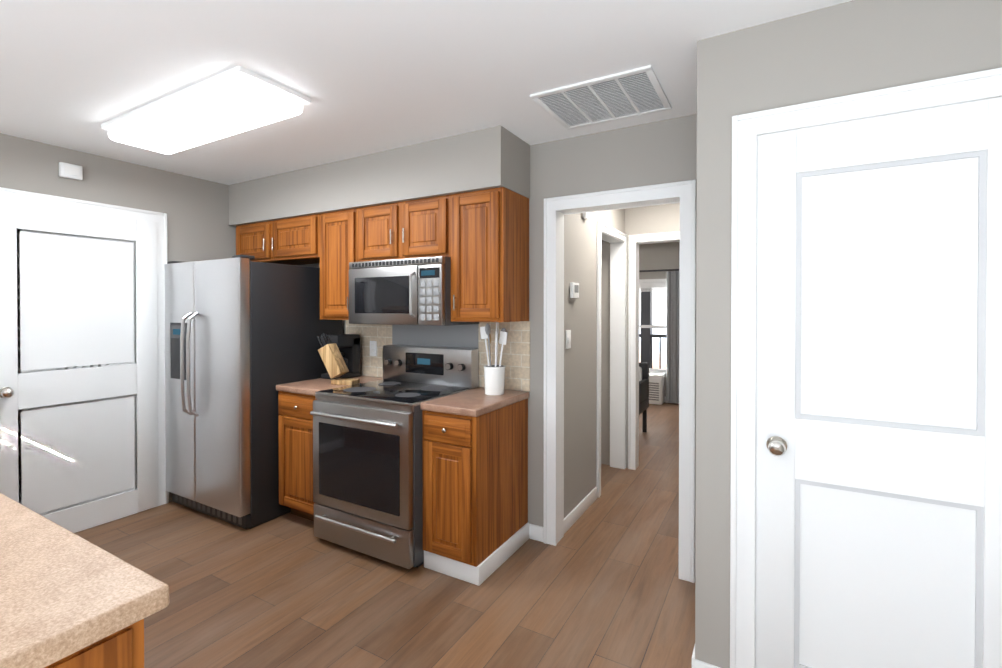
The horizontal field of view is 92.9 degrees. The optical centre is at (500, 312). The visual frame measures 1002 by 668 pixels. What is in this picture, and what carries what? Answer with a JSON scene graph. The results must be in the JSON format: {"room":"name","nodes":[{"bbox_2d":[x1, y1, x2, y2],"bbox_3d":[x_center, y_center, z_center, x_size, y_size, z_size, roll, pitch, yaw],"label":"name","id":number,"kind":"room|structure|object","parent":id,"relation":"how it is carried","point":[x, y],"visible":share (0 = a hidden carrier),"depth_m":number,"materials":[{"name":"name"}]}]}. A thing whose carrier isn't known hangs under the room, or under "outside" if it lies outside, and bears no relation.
{"room":"kitchen","nodes":[
{"label":"kitchen","id":0,"kind":"room"},
{"bbox_2d":[0,133,223,501],"bbox_3d":[-3.461,0.190,1.867,0.120,2.440,5.740,0,1,30],"label":"wall","id":1,"kind":"structure","parent":0,"point":[194,207],"depth_m":3.32,"materials":[{"name":"grey paint"}]},
{"bbox_2d":[59,162,82,180],"bbox_3d":[-2.717,-0.894,3.006,0.036,0.090,0.110,0,1,30],"label":"door chime","id":2,"kind":"object","parent":1,"relation":"attached to","point":[70,171],"visible":0.96,"depth_m":2.99,"materials":[{"name":"white plastic"}]},
{"bbox_2d":[0,200,157,532],"bbox_3d":[-2.695,0.374,3.059,0.176,2.042,0.855,0,1,30],"label":"door","id":3,"kind":"structure","parent":1,"relation":"in","point":[78,385],"depth_m":3.04,"materials":[{"name":"white painted wood"},{"name":"nickel"}]},
{"bbox_2d":[0,187,168,505],"bbox_3d":[-2.699,0.338,3.060,0.022,2.125,1.005,0,1,30],"label":"door frame","id":4,"kind":"structure","parent":1,"relation":"attached to","point":[11,195],"depth_m":3.44,"materials":[{"name":"white wood"}]},
{"bbox_2d":[224,178,259,258],"bbox_3d":[-1.908,0.173,3.987,0.480,2.440,0.520,0,1,30],"label":"wall","id":5,"kind":"structure","parent":0,"point":[241,200],"depth_m":3.84,"materials":[{"name":"grey paint"}]},
{"bbox_2d":[74,402,694,667],"bbox_3d":[0.063,1.434,2.689,5.800,0.060,10.800,0,1,30],"label":"floor","id":6,"kind":"structure","parent":0,"point":[600,584],"depth_m":2.37,"materials":[{"name":"brown wood"}]},
{"bbox_2d":[56,625,143,667],"bbox_3d":[-2.056,0.971,1.281,2.904,0.888,0.660,0,1,30],"label":"base cabinet","id":7,"kind":"object","parent":6,"relation":"on","point":[126,650],"depth_m":0.81,"materials":[{"name":"brown wood"}]},
{"bbox_2d":[0,493,168,667],"bbox_3d":[-2.046,0.506,1.271,2.928,0.042,0.720,0,1,30],"label":"countertop","id":8,"kind":"structure","parent":7,"relation":"on","point":[63,595],"depth_m":0.84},
{"bbox_2d":[165,255,342,528],"bbox_3d":[-1.861,0.511,3.567,0.910,1.772,0.906,0,1,30],"label":"fridge","id":9,"kind":"object","parent":6,"relation":"on","point":[242,332],"visible":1,"depth_m":3.19,"materials":[{"name":"silver metal"}]},
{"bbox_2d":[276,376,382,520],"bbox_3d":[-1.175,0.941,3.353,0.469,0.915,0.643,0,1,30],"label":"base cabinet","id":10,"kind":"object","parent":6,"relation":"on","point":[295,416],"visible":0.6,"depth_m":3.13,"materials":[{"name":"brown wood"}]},
{"bbox_2d":[317,333,359,384],"bbox_3d":[-1.122,0.312,3.259,0.287,0.343,0.100,0,0,15],"label":"knife block","id":11,"kind":"object","parent":10,"relation":"on","point":[332,359],"visible":0.96,"depth_m":3.23,"materials":[{"name":"brown wood"}]},
{"bbox_2d":[321,334,359,379],"bbox_3d":[-1.186,0.321,3.542,0.197,0.320,0.220,0,1,30],"label":"coffee maker","id":12,"kind":"object","parent":10,"relation":"on","point":[348,345],"visible":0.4,"depth_m":3.54,"materials":[{"name":"black plastic"}]},
{"bbox_2d":[310,345,478,568],"bbox_3d":[-0.662,0.819,2.996,0.768,1.165,0.747,0,1,30],"label":"stove","id":13,"kind":"object","parent":6,"relation":"on","point":[367,468],"visible":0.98,"depth_m":2.73,"materials":[{"name":"grey metal"}]},
{"bbox_2d":[420,387,528,585],"bbox_3d":[-0.141,0.946,2.764,0.366,0.915,0.643,0,1,30],"label":"base cabinet","id":14,"kind":"object","parent":6,"relation":"on","point":[475,490],"visible":0.98,"depth_m":2.55,"materials":[{"name":"brown wood"}]},
{"bbox_2d":[480,322,507,394],"bbox_3d":[-0.033,0.268,2.865,0.170,0.437,0.166,0,1,30],"label":"utensil crock","id":15,"kind":"object","parent":14,"relation":"on","point":[494,377],"visible":1,"depth_m":2.82,"materials":[{"name":"white ceramic"}]},
{"bbox_2d":[639,362,648,431],"bbox_3d":[1.384,0.982,5.449,0.500,0.800,0.510,0,1,30],"label":"accent chair","id":16,"kind":"object","parent":6,"relation":"on","point":[643,387],"visible":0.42,"depth_m":5.46,"materials":[{"name":"black plastic"}]},
{"bbox_2d":[648,373,664,404],"bbox_3d":[2.191,1.146,7.311,0.580,0.442,0.228,0,1,30],"label":"heater","id":17,"kind":"object","parent":6,"relation":"on","point":[657,388],"visible":0.4,"depth_m":7.12,"materials":[{"name":"white plastic"}]},
{"bbox_2d":[0,0,851,243],"bbox_3d":[0.063,-1.076,2.669,5.800,0.080,10.800,0,1,30],"label":"ceiling","id":18,"kind":"structure","parent":0,"point":[367,77],"depth_m":1.95,"materials":[{"name":"white paint"}]},
{"bbox_2d":[101,66,310,153],"bbox_3d":[-1.556,-0.992,2.453,1.280,0.084,0.360,0,1,30],"label":"ceiling light","id":19,"kind":"object","parent":18,"relation":"attached to","point":[234,100],"visible":1,"depth_m":2.29,"materials":[{"name":"white plastic"}]},
{"bbox_2d":[530,65,671,129],"bbox_3d":[0.497,-1.027,2.319,0.560,0.012,0.480,0,1,30],"label":"ceiling vent","id":20,"kind":"object","parent":18,"relation":"in","point":[625,94],"visible":1,"depth_m":2.29,"materials":[{"name":"white plastic"}]},
{"bbox_2d":[260,116,683,526],"bbox_3d":[-0.326,0.181,3.097,3.090,2.440,0.540,0,1,30],"label":"wall","id":21,"kind":"structure","parent":0,"point":[652,153],"depth_m":3.05,"materials":[{"name":"grey paint"}]},
{"bbox_2d":[236,221,303,264],"bbox_3d":[-1.876,-0.560,3.915,0.510,0.309,0.343,0,1,30],"label":"upper cabinet","id":22,"kind":"object","parent":21,"relation":"attached to","point":[255,239],"depth_m":3.76,"materials":[{"name":"brown wood"}]},
{"bbox_2d":[272,214,315,263],"bbox_3d":[-1.470,-0.558,3.683,0.565,0.309,0.343,0,1,30],"label":"upper cabinet","id":23,"kind":"object","parent":21,"relation":"attached to","point":[293,239],"depth_m":3.54,"materials":[{"name":"brown wood"}]},
{"bbox_2d":[316,208,355,319],"bbox_3d":[-1.059,-0.332,3.451,0.380,0.757,0.343,0,1,30],"label":"upper cabinet","id":24,"kind":"object","parent":21,"relation":"attached to","point":[335,231],"depth_m":3.31,"materials":[{"name":"brown wood"}]},
{"bbox_2d":[370,341,376,355],"bbox_3d":[-0.967,0.269,3.599,0.070,0.115,0.007,0,1,30],"label":"outlet","id":25,"kind":"object","parent":21,"relation":"attached to","point":[373,348],"visible":1,"depth_m":3.59,"materials":[{"name":"white plastic"}]},
{"bbox_2d":[356,195,447,261],"bbox_3d":[-0.560,-0.524,3.165,0.770,0.369,0.343,0,1,30],"label":"upper cabinet","id":26,"kind":"object","parent":21,"relation":"attached to","point":[418,228],"depth_m":3.00,"materials":[{"name":"brown wood"}]},
{"bbox_2d":[349,256,478,325],"bbox_3d":[-0.587,-0.131,3.120,0.766,0.407,0.451,0,1,30],"label":"microwave","id":27,"kind":"object","parent":26,"relation":"attached to","point":[412,291],"visible":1,"depth_m":2.92,"materials":[{"name":"grey metal"}]},
{"bbox_2d":[448,187,528,321],"bbox_3d":[-0.068,-0.328,2.887,0.361,0.757,0.343,0,1,30],"label":"upper cabinet","id":28,"kind":"object","parent":21,"relation":"attached to","point":[480,238],"depth_m":2.75,"materials":[{"name":"brown wood"}]},
{"bbox_2d":[566,330,570,348],"bbox_3d":[0.440,0.171,3.084,0.012,0.120,0.075,0,1,30],"label":"hall light switch","id":29,"kind":"object","parent":21,"relation":"attached to","point":[568,339],"visible":1,"depth_m":3.08,"materials":[{"name":"white plastic"}]},
{"bbox_2d":[570,282,578,297],"bbox_3d":[0.489,-0.150,3.154,0.026,0.100,0.110,0,1,30],"label":"thermostat","id":30,"kind":"object","parent":21,"relation":"attached to","point":[574,290],"visible":1,"depth_m":3.12,"materials":[{"name":"white plastic"}]},
{"bbox_2d":[564,487,596,533],"bbox_3d":[0.521,1.355,3.235,0.013,0.090,0.798,0,1,30],"label":"baseboard","id":31,"kind":"structure","parent":21,"relation":"attached to","point":[572,517],"depth_m":3.25,"materials":[{"name":"white wood"}]},
{"bbox_2d":[582,212,588,218],"bbox_3d":[0.594,-0.696,3.331,0.030,0.070,0.070,0,1,30],"label":"smoke detector","id":32,"kind":"object","parent":21,"relation":"attached to","point":[585,215],"visible":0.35,"depth_m":3.31,"materials":[{"name":"white plastic"}]},
{"bbox_2d":[543,180,695,582],"bbox_3d":[0.672,0.356,2.748,0.860,2.095,0.164,0,1,30],"label":"door frame","id":33,"kind":"structure","parent":21,"relation":"attached to","point":[682,192],"depth_m":2.88,"materials":[{"name":"white wood"}]},
{"bbox_2d":[639,282,666,291],"bbox_3d":[2.295,-0.406,7.411,0.640,0.145,0.040,0,1,30],"label":"window blind","id":34,"kind":"object","parent":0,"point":[643,286],"visible":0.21,"depth_m":7.37,"materials":[{"name":"white plastic"}]},
{"bbox_2d":[639,269,678,402],"bbox_3d":[2.431,0.333,7.241,1.856,2.008,0.127,0,1,30],"label":"curtain","id":35,"kind":"object","parent":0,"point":[672,354],"visible":0.17,"depth_m":7.12,"materials":[{"name":"grey fabric"}]},
{"bbox_2d":[684,33,727,667],"bbox_3d":[2.210,0.171,4.276,0.150,2.440,5.740,0,1,30],"label":"wall","id":36,"kind":"structure","parent":0,"point":[706,131],"depth_m":1.78,"materials":[{"name":"grey paint"}]},
{"bbox_2d":[692,645,702,667],"bbox_3d":[1.306,1.358,2.825,0.023,0.090,2.333,0,1,30],"label":"baseboard","id":37,"kind":"structure","parent":36,"relation":"attached to","point":[696,663],"depth_m":1.81,"materials":[{"name":"white wood"}]},
{"bbox_2d":[728,0,1001,667],"bbox_3d":[1.549,0.194,1.419,1.530,2.440,0.120,0,1,30],"label":"wall","id":38,"kind":"structure","parent":0,"point":[850,48],"depth_m":1.57,"materials":[{"name":"grey paint"}]},
{"bbox_2d":[730,67,1001,667],"bbox_3d":[1.225,0.351,1.523,0.882,2.125,0.022,0,1,30],"label":"door frame","id":39,"kind":"structure","parent":38,"relation":"attached to","point":[748,129],"depth_m":1.71,"materials":[{"name":"white wood"}]},
{"bbox_2d":[754,97,1001,667],"bbox_3d":[1.240,0.386,1.549,0.732,2.042,0.176,0,1,30],"label":"pantry door","id":40,"kind":"structure","parent":38,"relation":"in","point":[878,480],"depth_m":1.54,"materials":[{"name":"white painted wood"},{"name":"nickel"}]},
{"label":"outside","id":41,"kind":"structure","parent":0,"visible":0},
{"bbox_2d":[639,288,666,368],"bbox_3d":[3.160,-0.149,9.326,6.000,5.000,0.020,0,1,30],"label":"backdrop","id":42,"kind":"structure","parent":41,"point":[659,308],"depth_m":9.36,"materials":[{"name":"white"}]},
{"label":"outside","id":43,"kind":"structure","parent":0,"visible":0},
{"bbox_2d":[639,289,665,368],"bbox_3d":[2.651,-0.139,8.028,2.000,3.000,0.160,0,1,30],"label":"post","id":44,"kind":"object","parent":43,"point":[646,335],"visible":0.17,"depth_m":8.05,"materials":[{"name":"grey"}]}
]}

